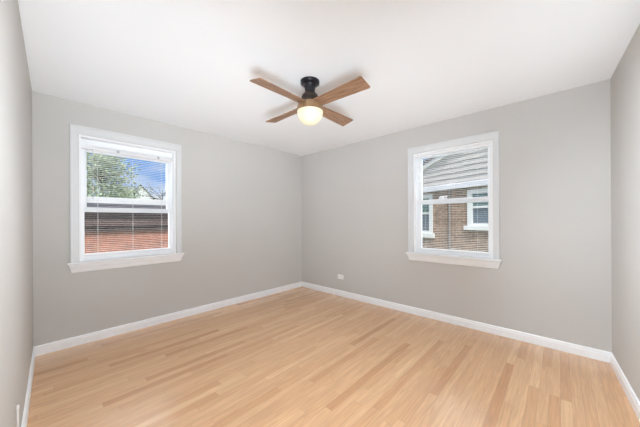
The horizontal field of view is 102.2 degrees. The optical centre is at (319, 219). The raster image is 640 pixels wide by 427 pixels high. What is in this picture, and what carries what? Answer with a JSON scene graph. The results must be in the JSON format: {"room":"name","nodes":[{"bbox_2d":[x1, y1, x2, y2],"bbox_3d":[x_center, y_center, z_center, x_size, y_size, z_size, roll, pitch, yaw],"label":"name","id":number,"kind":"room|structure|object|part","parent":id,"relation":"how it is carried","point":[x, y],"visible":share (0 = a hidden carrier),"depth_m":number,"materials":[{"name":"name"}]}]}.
{"room":"empty bedroom","nodes":[
{"label":"empty bedroom","id":0,"kind":"room"},
{"bbox_2d":[0,0,32,426],"bbox_3d":[-1.238,0.026,0.907,4.249,2.440,0.160,0,0,44],"label":"wall","id":1,"kind":"structure","parent":0,"point":[16,202],"depth_m":1.24,"materials":[{"name":"paint"}]},
{"bbox_2d":[16,405,18,426],"bbox_3d":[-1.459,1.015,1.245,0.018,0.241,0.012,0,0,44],"label":"electrical outlet","id":2,"kind":"object","parent":1,"relation":"attached to","point":[17,406],"visible":1,"depth_m":1.24,"materials":[{"name":"white plastic"}]},
{"bbox_2d":[21,347,35,426],"bbox_3d":[-1.171,1.201,0.970,4.049,0.090,0.016,0,0,44],"label":"baseboard","id":3,"kind":"structure","parent":1,"relation":"attached to","point":[31,372],"depth_m":1.77,"materials":[{"name":"paint"}]},
{"bbox_2d":[32,91,301,346],"bbox_3d":[-1.518,0.028,3.696,0.160,2.440,3.470,0,0,43],"label":"wall","id":4,"kind":"structure","parent":0,"point":[242,222],"depth_m":3.33,"materials":[{"name":"paint"}]},
{"bbox_2d":[67,124,183,272],"bbox_3d":[-2.180,-0.213,2.975,0.252,1.476,1.061,0,0,43],"label":"window","id":5,"kind":"structure","parent":4,"relation":"in","point":[78,263],"depth_m":2.86,"materials":[{"name":"paint"}]},
{"bbox_3d":[-2.201,-0.480,2.998,0.032,0.730,0.857,0,0,43],"label":"sash","id":6,"kind":"part","parent":5,"relation":"part of","materials":[{"name":"glass"}]},
{"bbox_2d":[81,145,173,255],"bbox_3d":[-2.135,-0.197,2.938,0.043,1.133,0.857,0,0,43],"label":"window blind","id":7,"kind":"object","parent":5,"relation":"attached to","point":[88,148],"visible":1,"depth_m":2.90,"materials":[{"name":"white plastic"}]},
{"bbox_3d":[-2.137,0.362,2.942,0.024,0.015,0.813,0,0,43],"label":"rail","id":8,"kind":"part","parent":7,"relation":"part of","materials":[{"name":"white plastic"}]},
{"bbox_3d":[-2.167,0.143,2.970,0.032,0.557,0.857,0,0,43],"label":"sash","id":9,"kind":"part","parent":5,"relation":"part of","materials":[{"name":"glass"}]},
{"bbox_2d":[34,281,301,355],"bbox_3d":[-1.482,1.203,3.600,0.016,0.090,3.370,0,0,43],"label":"baseboard","id":10,"kind":"structure","parent":4,"relation":"attached to","point":[46,348],"depth_m":3.01,"materials":[{"name":"paint"}]},
{"bbox_2d":[18,0,639,155],"bbox_3d":[-0.036,-1.275,2.201,4.336,0.150,3.743,0,0,43],"label":"ceiling","id":11,"kind":"structure","parent":0,"point":[189,64],"depth_m":1.88,"materials":[{"name":"paint"}]},
{"bbox_2d":[250,76,369,125],"bbox_3d":[-0.086,-1.012,2.235,0.878,0.374,0.878,0,0,-3],"label":"ceiling fan","id":12,"kind":"object","parent":11,"relation":"hanging from","point":[310,109],"visible":1,"depth_m":2.14,"materials":[{"name":"brown wood"}]},
{"bbox_3d":[-0.296,-0.993,2.002,0.134,0.038,0.496,0,0,42],"label":"fan blade","id":13,"kind":"part","parent":12,"relation":"part of","materials":[{"name":"brown wood"}]},
{"bbox_3d":[-0.320,-0.992,2.445,0.496,0.038,0.134,0,0,42],"label":"fan blade","id":14,"kind":"part","parent":12,"relation":"part of","materials":[{"name":"brown wood"}]},
{"bbox_3d":[-0.086,-0.883,2.235,0.225,0.116,0.225,0,0,0],"label":"lamp shade","id":15,"kind":"part","parent":12,"relation":"part of","materials":[{"name":"beige glass"}]},
{"bbox_3d":[0.124,-0.995,2.468,0.134,0.038,0.496,0,0,42],"label":"fan blade","id":16,"kind":"part","parent":12,"relation":"part of","materials":[{"name":"brown wood"}]},
{"bbox_3d":[0.147,-0.995,2.025,0.496,0.038,0.134,0,0,42],"label":"fan blade","id":17,"kind":"part","parent":12,"relation":"part of","materials":[{"name":"brown wood"}]},
{"bbox_2d":[27,287,639,426],"bbox_3d":[-0.023,1.315,2.201,4.336,0.150,3.743,0,0,43],"label":"floor","id":18,"kind":"structure","parent":0,"point":[300,356],"depth_m":2.06,"materials":[{"name":"brown wood"}]},
{"bbox_2d":[301,79,611,351],"bbox_3d":[1.131,0.014,3.586,4.072,2.440,0.160,0,0,43],"label":"wall","id":19,"kind":"structure","parent":0,"point":[553,279],"depth_m":2.69,"materials":[{"name":"paint"}]},
{"bbox_2d":[406,130,501,268],"bbox_3d":[1.597,-0.212,3.147,1.041,1.476,0.252,0,0,43],"label":"window","id":20,"kind":"structure","parent":19,"relation":"in","point":[465,259],"depth_m":3.05,"materials":[{"name":"paint"}]},
{"bbox_2d":[415,143,490,254],"bbox_3d":[1.565,-0.230,3.107,0.839,1.227,0.029,0,0,43],"label":"window blind","id":21,"kind":"object","parent":20,"relation":"attached to","point":[485,144],"visible":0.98,"depth_m":3.06,"materials":[{"name":"white plastic"}]},
{"bbox_3d":[1.568,0.376,3.106,0.795,0.015,0.024,0,0,43],"label":"rail","id":22,"kind":"part","parent":21,"relation":"part of","materials":[{"name":"white plastic"}]},
{"bbox_3d":[1.593,0.080,3.136,0.839,0.683,0.032,0,0,43],"label":"sash","id":23,"kind":"part","parent":20,"relation":"part of","materials":[{"name":"glass"}]},
{"bbox_3d":[1.619,-0.524,3.167,0.839,0.642,0.032,0,0,43],"label":"sash","id":24,"kind":"part","parent":20,"relation":"part of","materials":[{"name":"glass"}]},
{"bbox_2d":[302,282,611,362],"bbox_3d":[1.078,1.189,3.522,3.872,0.090,0.015,0,0,43],"label":"baseboard","id":25,"kind":"structure","parent":19,"relation":"attached to","point":[593,353],"depth_m":2.84,"materials":[{"name":"paint"}]},
{"bbox_2d":[610,24,639,400],"bbox_3d":[1.449,0.012,0.836,0.160,2.440,3.464,0,0,40],"label":"wall","id":26,"kind":"structure","parent":0,"point":[625,80],"depth_m":1.84,"materials":[{"name":"paint"}]},
{"bbox_2d":[610,353,639,420],"bbox_3d":[1.388,1.188,0.892,0.018,0.090,3.464,0,0,40],"label":"baseboard","id":27,"kind":"structure","parent":26,"relation":"attached to","point":[634,401],"depth_m":1.81,"materials":[{"name":"paint"}]},
{"label":"outside","id":28,"kind":"structure","parent":0,"visible":0},
{"bbox_3d":[0.012,2.290,80.000,320.000,0.300,280.000,0,0,0],"label":"ground","id":29,"kind":"structure","parent":28,"visible":0},
{"bbox_2d":[86,153,143,198],"bbox_3d":[-12.967,-1.274,15.558,5.252,7.172,4.798,0,0,35],"label":"leafy tree","id":30,"kind":"object","parent":29,"relation":"on","point":[108,179],"visible":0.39,"depth_m":15.22,"materials":[{"name":"green plant"}]},
{"bbox_2d":[84,203,167,253],"bbox_3d":[-6.596,0.750,8.434,6.185,2.850,12.900,0,0,43],"label":"garage","id":31,"kind":"structure","parent":29,"relation":"on","point":[93,221],"depth_m":6.35,"materials":[{"name":"red brick"}]},
{"bbox_2d":[135,185,153,199],"bbox_3d":[-42.301,-2.824,60.544,5.400,10.370,6.780,0,0,-38],"label":"house","id":32,"kind":"structure","parent":29,"relation":"on","point":[143,188],"depth_m":58.50,"materials":[{"name":"grey"}]},
{"bbox_2d":[141,185,165,199],"bbox_3d":[-16.175,-1.190,27.271,5.553,7.039,6.285,0,0,0],"label":"bare tree","id":33,"kind":"object","parent":29,"relation":"on","point":[158,195],"visible":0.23,"depth_m":26.82,"materials":[{"name":"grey plant"}]},
{"bbox_2d":[422,149,487,251],"bbox_3d":[9.158,-0.573,6.628,8.800,5.330,13.650,0,0,-28],"label":"brick house","id":34,"kind":"structure","parent":29,"relation":"on","point":[439,219],"depth_m":7.47,"materials":[{"name":"beige brick"}]},
{"bbox_3d":[3.199,-0.477,8.980,0.005,0.460,1.500,0,0,-28],"label":"pane","id":35,"kind":"part","parent":34,"relation":"part of","materials":[{"name":"teal"}]},
{"bbox_3d":[3.202,0.083,8.980,0.005,0.540,1.500,0,0,-28],"label":"pane","id":36,"kind":"part","parent":34,"relation":"part of","materials":[{"name":"blue"}]},
{"bbox_3d":[3.162,0.498,8.958,0.140,0.150,1.900,0,0,-28],"label":"window sill","id":37,"kind":"part","parent":34,"relation":"part of","materials":[{"name":"white stone"}]},
{"bbox_3d":[4.397,0.217,6.592,0.140,0.120,1.440,0,0,-28],"label":"window sill","id":38,"kind":"part","parent":34,"relation":"part of","materials":[{"name":"white stone"}]},
{"bbox_3d":[4.435,-0.546,6.614,0.005,0.335,1.040,0,0,-28],"label":"pane","id":39,"kind":"part","parent":34,"relation":"part of","materials":[{"name":"teal"}]},
{"bbox_3d":[4.437,-0.116,6.614,0.005,0.405,1.040,0,0,-28],"label":"pane","id":40,"kind":"part","parent":34,"relation":"part of","materials":[{"name":"blue"}]}
]}

